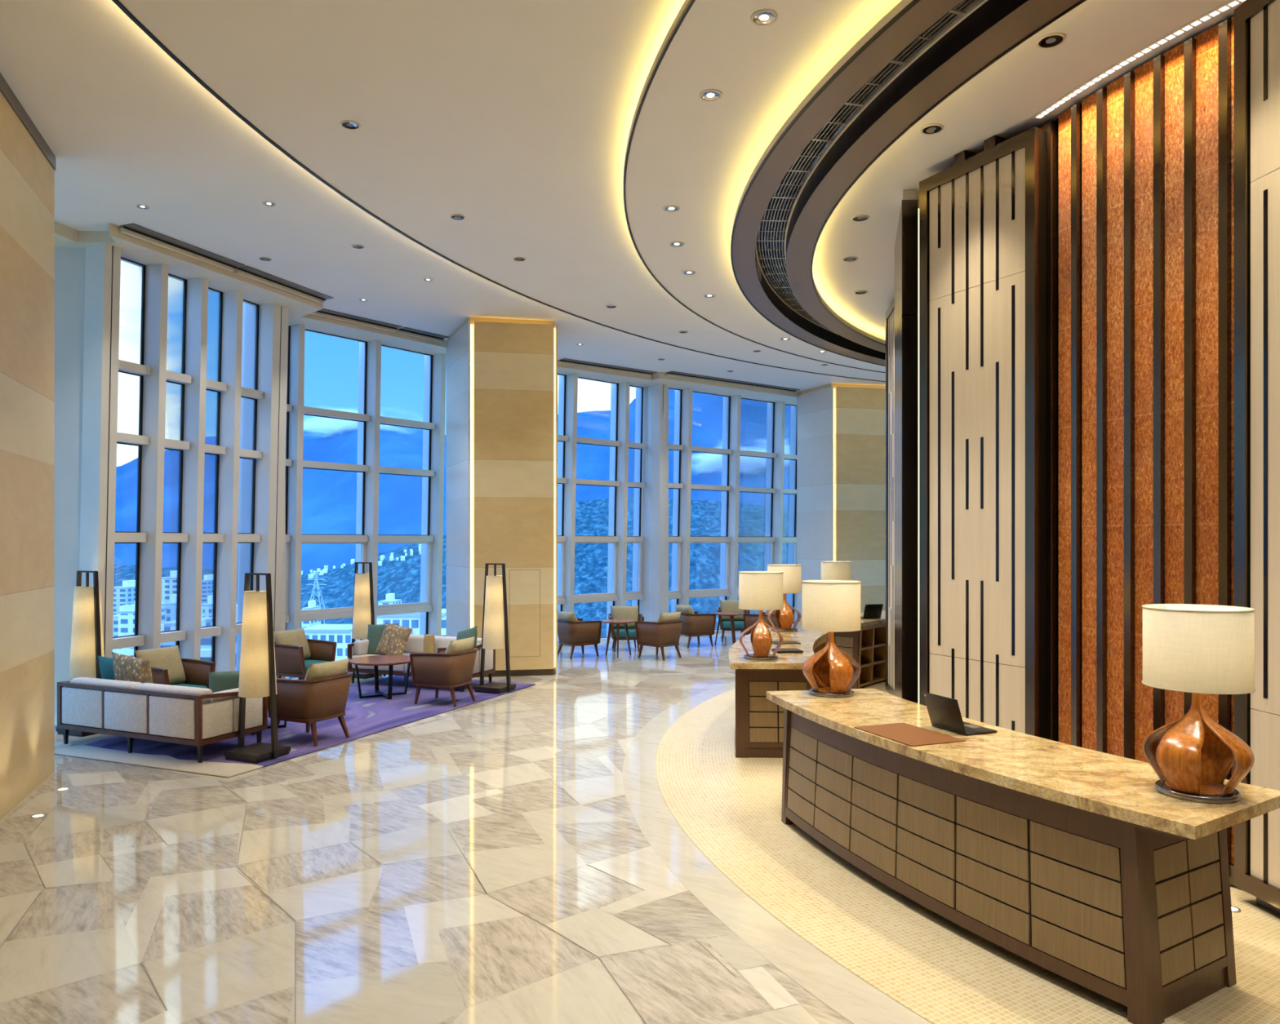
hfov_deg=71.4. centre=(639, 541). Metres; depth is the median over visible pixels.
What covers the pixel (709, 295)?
recessed light
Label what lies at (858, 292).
recessed light
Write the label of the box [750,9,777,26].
recessed light
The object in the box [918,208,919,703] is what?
light
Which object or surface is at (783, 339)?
recessed light
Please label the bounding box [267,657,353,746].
armchair
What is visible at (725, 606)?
cushion
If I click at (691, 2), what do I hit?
trim
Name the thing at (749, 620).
armchair
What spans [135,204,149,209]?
recessed light
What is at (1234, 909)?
uplight
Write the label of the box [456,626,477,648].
throw cushion
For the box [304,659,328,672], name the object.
seat cushion
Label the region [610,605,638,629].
cushion
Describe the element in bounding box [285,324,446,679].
window
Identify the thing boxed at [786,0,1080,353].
trim
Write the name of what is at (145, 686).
cushion
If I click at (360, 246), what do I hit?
recessed light
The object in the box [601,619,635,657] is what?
cafe table
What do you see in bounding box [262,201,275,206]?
recessed light
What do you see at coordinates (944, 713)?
laptop
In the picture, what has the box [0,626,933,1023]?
floor
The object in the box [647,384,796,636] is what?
window
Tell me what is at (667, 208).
recessed light
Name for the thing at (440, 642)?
cushion
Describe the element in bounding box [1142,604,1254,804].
table lamp
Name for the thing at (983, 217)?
screen panel
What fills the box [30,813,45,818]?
uplight
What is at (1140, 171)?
wall
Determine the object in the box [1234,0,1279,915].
screen panel
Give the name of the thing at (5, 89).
trim
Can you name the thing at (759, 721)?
reception desk
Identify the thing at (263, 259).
recessed light
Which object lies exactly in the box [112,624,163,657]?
tower block
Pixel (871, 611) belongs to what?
laptop
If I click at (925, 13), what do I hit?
trim
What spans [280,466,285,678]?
wall
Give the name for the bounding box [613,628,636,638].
seat cushion
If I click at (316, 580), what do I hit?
pylon
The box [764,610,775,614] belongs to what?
cushion
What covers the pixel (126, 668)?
throw cushion
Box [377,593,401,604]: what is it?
tower block
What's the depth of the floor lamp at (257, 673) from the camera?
8.51 m
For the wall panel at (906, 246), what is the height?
5.301 m
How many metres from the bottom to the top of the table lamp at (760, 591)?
0.850 m
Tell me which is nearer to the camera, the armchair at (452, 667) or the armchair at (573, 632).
the armchair at (452, 667)
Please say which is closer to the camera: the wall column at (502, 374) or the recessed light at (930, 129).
the recessed light at (930, 129)
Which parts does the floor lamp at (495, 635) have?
post, lamp shade, rod, post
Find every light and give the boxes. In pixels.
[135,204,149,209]
[258,257,271,261]
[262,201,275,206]
[339,120,360,130]
[351,244,364,248]
[359,298,368,302]
[422,278,432,281]
[449,213,465,220]
[512,257,525,262]
[605,305,617,308]
[662,205,679,212]
[669,241,684,247]
[678,330,688,333]
[682,271,696,275]
[698,89,722,102]
[702,293,715,297]
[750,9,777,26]
[780,337,791,341]
[842,256,857,262]
[851,214,869,222]
[853,290,867,294]
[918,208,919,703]
[920,124,943,134]
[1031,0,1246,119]
[1035,32,1066,48]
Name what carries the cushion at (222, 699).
on the sofa at (199, 717)
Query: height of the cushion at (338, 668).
0.442 m
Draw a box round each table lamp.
[738,571,783,660]
[767,564,801,631]
[801,580,861,697]
[821,561,851,580]
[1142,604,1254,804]
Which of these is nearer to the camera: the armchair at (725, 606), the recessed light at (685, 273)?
the recessed light at (685, 273)
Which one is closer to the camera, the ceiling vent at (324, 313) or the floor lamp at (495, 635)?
the floor lamp at (495, 635)
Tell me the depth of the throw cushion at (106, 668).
9.34 m
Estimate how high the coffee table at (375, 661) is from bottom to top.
0.498 m
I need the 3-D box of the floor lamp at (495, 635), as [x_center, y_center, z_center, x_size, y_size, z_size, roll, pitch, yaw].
[-2.020,1.195,12.420,0.486,1.775,0.420,0,0,24]
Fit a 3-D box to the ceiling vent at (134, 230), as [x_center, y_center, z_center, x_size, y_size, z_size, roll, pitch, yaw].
[-5.356,-3.446,10.509,0.220,0.064,1.574,0,0,21]
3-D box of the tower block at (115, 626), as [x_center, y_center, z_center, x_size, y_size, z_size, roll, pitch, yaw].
[-237.067,78.833,412.000,5.867,98.533,24.000,0,0,0]
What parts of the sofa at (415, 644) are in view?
corner post, leg, panel, rail, rail, panel, panel, leg, corner post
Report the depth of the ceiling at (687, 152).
6.85 m
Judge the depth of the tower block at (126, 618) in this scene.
329.98 m
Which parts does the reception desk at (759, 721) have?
panel, panel, panel, panel, frame, panel, panel, panel, panel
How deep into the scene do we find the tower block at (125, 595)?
600.00 m
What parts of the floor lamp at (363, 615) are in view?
post, lamp shade, rod, post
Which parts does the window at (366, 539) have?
casement frame, casement frame, casement frame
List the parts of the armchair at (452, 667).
arm post, leg, leg, seat rail, seat frame, rail, leg, leg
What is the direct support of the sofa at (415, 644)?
on the rug
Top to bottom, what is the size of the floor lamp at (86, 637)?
1.775 m
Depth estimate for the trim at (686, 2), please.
5.97 m
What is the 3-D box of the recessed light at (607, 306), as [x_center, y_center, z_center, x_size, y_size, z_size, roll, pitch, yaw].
[-0.408,-3.365,12.765,0.158,0.007,0.158,0,0,-36]
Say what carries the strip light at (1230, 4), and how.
in the ceiling at (687, 152)
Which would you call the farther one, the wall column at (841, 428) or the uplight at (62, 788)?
the wall column at (841, 428)
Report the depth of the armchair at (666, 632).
15.85 m
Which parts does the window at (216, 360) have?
glass pane, glass pane, glass pane, glass pane, glass pane, glass pane, glass pane, glass pane, glass pane, glass pane, glass pane, glass pane, glass pane, glass pane, glass pane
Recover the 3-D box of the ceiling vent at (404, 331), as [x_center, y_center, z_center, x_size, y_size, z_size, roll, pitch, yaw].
[-3.614,-3.446,14.863,0.220,0.064,0.897,0,0,39]
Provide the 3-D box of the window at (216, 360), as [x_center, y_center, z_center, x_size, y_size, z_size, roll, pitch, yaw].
[-5.857,-0.275,11.521,0.685,7.150,2.985,0,0,19]
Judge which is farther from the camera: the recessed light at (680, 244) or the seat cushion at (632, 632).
the seat cushion at (632, 632)
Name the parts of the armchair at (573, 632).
leg, leg, seat rail, seat frame, rail, leg, arm post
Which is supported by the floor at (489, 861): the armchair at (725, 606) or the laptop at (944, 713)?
the armchair at (725, 606)
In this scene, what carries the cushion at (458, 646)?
on the armchair at (452, 667)
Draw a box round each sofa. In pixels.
[57,677,267,763]
[347,634,495,692]
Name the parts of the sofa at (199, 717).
corner post, leg, panel, panel, leg, rail, rail, panel, corner post, leg, panel, panel, leg, corner post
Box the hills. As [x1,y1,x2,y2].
[54,496,721,728]
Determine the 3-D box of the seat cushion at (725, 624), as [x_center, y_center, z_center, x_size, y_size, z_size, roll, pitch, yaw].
[1.978,1.768,18.920,0.490,0.136,0.560,0,0,3]
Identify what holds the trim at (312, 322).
attached to the wall at (283, 578)
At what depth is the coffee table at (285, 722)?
9.97 m
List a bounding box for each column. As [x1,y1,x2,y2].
[0,91,54,822]
[446,317,557,677]
[648,383,668,622]
[796,383,885,629]
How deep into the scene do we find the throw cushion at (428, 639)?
12.99 m
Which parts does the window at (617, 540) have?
casement frame, casement frame, sill, casement frame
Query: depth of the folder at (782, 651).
9.18 m
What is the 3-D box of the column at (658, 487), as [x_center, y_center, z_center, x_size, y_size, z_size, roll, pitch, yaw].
[0.411,-0.690,19.224,0.395,5.580,0.513,0,0,-39]
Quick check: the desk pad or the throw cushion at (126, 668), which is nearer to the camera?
the desk pad
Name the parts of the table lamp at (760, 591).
lamp shade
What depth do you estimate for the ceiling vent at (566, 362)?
17.65 m
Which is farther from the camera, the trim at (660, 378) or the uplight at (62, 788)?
the trim at (660, 378)
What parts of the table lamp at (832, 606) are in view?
lamp shade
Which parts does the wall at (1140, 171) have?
amber panel, amber panel, amber panel, amber panel, amber panel, amber panel, amber panel, rail, amber panel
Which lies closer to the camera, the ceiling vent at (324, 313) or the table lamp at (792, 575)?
the table lamp at (792, 575)
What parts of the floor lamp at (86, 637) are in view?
post, lamp shade, rod, post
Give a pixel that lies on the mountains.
(329, 497)
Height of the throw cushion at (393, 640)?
0.518 m
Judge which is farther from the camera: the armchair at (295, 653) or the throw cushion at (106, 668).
the armchair at (295, 653)
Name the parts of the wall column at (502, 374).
skirting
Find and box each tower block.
[112,604,133,637]
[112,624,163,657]
[113,580,135,615]
[118,600,164,636]
[161,577,168,603]
[301,600,320,628]
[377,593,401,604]
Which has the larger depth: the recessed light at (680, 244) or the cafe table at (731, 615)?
the cafe table at (731, 615)
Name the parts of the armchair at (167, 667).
arm post, rail, arm post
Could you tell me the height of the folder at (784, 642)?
0.008 m
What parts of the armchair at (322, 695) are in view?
arm post, leg, seat rail, seat frame, leg, rail, leg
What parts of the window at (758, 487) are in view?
casement frame, casement frame, sill, glass pane, glass pane, glass pane, glass pane, casement frame, glass pane, glass pane, glass pane, glass pane, glass pane, casement frame, glass pane, glass pane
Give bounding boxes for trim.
[0,72,56,170]
[54,221,322,319]
[111,0,885,382]
[288,314,447,355]
[557,360,651,388]
[623,0,689,169]
[623,0,885,373]
[642,372,799,405]
[732,0,913,229]
[732,0,1028,365]
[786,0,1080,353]
[810,0,1086,346]
[813,278,885,344]
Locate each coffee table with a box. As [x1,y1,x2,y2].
[250,678,292,734]
[348,655,410,699]
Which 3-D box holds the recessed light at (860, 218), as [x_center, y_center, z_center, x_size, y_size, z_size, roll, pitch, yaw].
[2.185,-3.205,8.835,0.176,0.007,0.176,0,0,-44]
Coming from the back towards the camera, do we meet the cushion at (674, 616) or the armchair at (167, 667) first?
the cushion at (674, 616)
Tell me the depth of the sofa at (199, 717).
8.68 m
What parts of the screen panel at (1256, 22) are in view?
frame, frame, frame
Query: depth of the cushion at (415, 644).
13.29 m
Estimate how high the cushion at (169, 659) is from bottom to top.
0.442 m
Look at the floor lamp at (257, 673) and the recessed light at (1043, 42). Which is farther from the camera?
the floor lamp at (257, 673)
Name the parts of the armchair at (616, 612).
arm post, leg, seat frame, rail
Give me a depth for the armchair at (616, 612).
17.31 m
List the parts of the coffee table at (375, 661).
leg, leg, leg, leg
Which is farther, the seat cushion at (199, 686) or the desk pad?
the seat cushion at (199, 686)
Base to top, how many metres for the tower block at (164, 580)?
110.713 m
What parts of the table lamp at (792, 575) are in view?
lamp shade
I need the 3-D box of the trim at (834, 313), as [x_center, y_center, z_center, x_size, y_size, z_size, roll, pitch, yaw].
[9.976,-3.071,8.348,16.464,0.058,16.464,0,0,0]
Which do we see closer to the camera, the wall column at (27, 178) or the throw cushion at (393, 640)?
the wall column at (27, 178)
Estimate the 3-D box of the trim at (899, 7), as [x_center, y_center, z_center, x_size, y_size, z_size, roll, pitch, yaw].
[9.977,-3.074,8.350,18.146,0.063,18.146,0,0,0]
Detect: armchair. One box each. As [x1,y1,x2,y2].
[134,645,215,688]
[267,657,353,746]
[273,628,337,679]
[409,636,477,707]
[557,611,602,659]
[607,605,644,652]
[635,611,683,660]
[675,604,715,648]
[716,600,750,641]
[742,610,777,635]
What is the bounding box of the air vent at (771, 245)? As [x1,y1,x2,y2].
[755,0,988,333]
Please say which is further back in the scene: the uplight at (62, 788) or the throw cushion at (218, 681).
the throw cushion at (218, 681)
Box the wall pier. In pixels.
[54,248,85,725]
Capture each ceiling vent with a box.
[120,223,244,271]
[235,266,333,303]
[310,308,402,332]
[397,327,448,342]
[558,358,657,377]
[666,371,758,387]
[753,383,799,393]
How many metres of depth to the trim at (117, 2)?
8.16 m
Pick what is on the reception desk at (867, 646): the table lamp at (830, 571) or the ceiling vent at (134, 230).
the table lamp at (830, 571)
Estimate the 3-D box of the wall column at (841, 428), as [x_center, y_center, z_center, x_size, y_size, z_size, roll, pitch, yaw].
[5.464,-0.690,20.631,3.277,5.580,1.988,0,0,-30]
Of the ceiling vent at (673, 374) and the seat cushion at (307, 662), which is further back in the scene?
the ceiling vent at (673, 374)
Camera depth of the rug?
9.50 m
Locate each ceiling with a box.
[0,0,885,391]
[625,0,1243,372]
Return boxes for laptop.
[860,604,883,618]
[922,692,997,735]
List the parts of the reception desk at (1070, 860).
frame, panel, panel, panel, panel, panel, panel, panel, panel, panel, panel, panel, panel, panel, panel, panel, panel, frame, panel, panel, panel, panel, panel, panel, panel, panel, panel, panel, panel, panel, frame, panel, panel, panel, panel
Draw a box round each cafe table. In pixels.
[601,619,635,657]
[712,612,743,644]
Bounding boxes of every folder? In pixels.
[771,648,803,653]
[772,640,800,644]
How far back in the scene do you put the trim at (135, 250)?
10.88 m
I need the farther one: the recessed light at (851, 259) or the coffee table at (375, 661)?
the coffee table at (375, 661)
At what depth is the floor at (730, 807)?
4.90 m
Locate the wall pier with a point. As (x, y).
(69, 263)
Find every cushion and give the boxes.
[70,677,142,691]
[97,655,114,679]
[111,652,152,683]
[133,683,212,705]
[134,645,186,685]
[171,684,207,688]
[208,671,239,693]
[212,688,239,702]
[273,628,311,660]
[304,657,349,679]
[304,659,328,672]
[354,639,368,655]
[367,623,398,654]
[374,622,412,655]
[404,634,424,653]
[423,634,434,653]
[434,635,481,653]
[444,636,474,653]
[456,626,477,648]
[557,611,577,621]
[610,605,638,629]
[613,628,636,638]
[657,611,681,622]
[675,604,694,613]
[719,600,745,621]
[721,621,744,629]
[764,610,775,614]
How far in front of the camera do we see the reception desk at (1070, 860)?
4.36 m
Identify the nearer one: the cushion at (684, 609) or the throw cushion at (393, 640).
the throw cushion at (393, 640)
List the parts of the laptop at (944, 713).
lid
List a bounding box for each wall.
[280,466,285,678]
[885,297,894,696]
[1040,16,1234,885]
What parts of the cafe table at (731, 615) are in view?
leg, leg, leg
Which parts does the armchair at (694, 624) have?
leg, seat frame, seat rail, rail, leg, arm post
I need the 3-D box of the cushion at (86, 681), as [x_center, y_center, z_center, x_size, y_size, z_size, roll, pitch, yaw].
[-5.419,1.539,9.043,0.942,0.263,0.178,0,0,24]
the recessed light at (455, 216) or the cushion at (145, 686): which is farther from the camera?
the recessed light at (455, 216)
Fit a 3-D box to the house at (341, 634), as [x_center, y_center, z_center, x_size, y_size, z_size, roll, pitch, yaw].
[-45.150,110.500,155.400,24.300,196.600,11.600,0,0,0]
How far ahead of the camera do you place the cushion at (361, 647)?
13.09 m
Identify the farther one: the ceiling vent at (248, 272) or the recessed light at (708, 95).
the ceiling vent at (248, 272)
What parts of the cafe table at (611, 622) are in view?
leg, leg, leg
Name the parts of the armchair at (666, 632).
arm post, leg, seat rail, seat frame, rail, leg, leg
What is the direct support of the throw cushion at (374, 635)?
on the sofa at (415, 644)
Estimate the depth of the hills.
1018.40 m
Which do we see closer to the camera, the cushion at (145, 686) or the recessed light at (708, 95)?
the recessed light at (708, 95)
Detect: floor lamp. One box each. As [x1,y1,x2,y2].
[55,570,104,737]
[223,573,290,763]
[351,562,382,679]
[474,563,515,693]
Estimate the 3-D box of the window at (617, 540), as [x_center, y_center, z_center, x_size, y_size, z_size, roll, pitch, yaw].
[-1.204,-0.275,18.313,3.851,7.150,0.685,0,0,-43]
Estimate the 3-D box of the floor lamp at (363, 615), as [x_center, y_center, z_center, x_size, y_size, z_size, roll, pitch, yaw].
[-4.300,1.212,13.850,0.486,1.775,0.420,0,0,24]
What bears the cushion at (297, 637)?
on the armchair at (295, 653)
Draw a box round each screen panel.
[919,126,1046,738]
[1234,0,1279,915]
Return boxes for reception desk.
[728,627,828,758]
[766,688,1279,1023]
[797,610,885,688]
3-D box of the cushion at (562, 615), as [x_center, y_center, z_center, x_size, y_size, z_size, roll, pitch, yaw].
[-1.285,1.485,16.125,0.253,0.442,0.556,0,0,-38]
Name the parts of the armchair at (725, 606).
arm post, seat frame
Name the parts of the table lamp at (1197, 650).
lamp shade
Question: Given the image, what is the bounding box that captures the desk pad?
[854,722,965,746]
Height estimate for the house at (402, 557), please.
6.336 m
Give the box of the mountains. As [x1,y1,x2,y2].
[114,389,723,574]
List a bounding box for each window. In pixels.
[79,243,288,678]
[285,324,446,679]
[557,373,648,646]
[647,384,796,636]
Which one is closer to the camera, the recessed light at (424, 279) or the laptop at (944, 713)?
the laptop at (944, 713)
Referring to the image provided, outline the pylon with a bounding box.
[306,571,326,624]
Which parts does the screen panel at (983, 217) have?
frame, frame, frame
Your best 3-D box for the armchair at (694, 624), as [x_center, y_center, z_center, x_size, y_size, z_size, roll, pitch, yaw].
[1.059,1.685,17.847,0.672,0.842,0.677,0,0,-31]
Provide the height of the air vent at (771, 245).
0.065 m
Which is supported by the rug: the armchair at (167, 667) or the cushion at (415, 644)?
the armchair at (167, 667)
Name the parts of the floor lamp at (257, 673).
post, lamp shade, rod, post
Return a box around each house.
[303,608,446,661]
[400,555,404,560]
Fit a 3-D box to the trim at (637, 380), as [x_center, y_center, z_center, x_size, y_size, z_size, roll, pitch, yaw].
[-1.191,-3.425,17.769,4.131,0.150,0.855,0,0,-43]
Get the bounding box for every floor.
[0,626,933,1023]
[655,680,1279,1023]
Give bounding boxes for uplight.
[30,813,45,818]
[55,787,69,791]
[1231,906,1240,912]
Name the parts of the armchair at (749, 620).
arm post, rail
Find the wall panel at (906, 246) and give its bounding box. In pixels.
[894,190,918,703]
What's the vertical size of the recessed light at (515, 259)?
0.007 m
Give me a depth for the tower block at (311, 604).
404.20 m
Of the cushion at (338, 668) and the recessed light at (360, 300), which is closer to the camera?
the cushion at (338, 668)
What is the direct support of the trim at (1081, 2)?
attached to the ceiling at (687, 152)
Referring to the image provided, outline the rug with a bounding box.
[54,675,535,777]
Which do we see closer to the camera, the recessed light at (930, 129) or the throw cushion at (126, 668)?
the recessed light at (930, 129)
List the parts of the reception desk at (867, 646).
panel, panel, frame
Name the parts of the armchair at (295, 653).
seat rail, seat frame, arm post, rail, arm post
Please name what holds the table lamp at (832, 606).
on the reception desk at (1070, 860)
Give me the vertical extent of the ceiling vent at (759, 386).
0.064 m

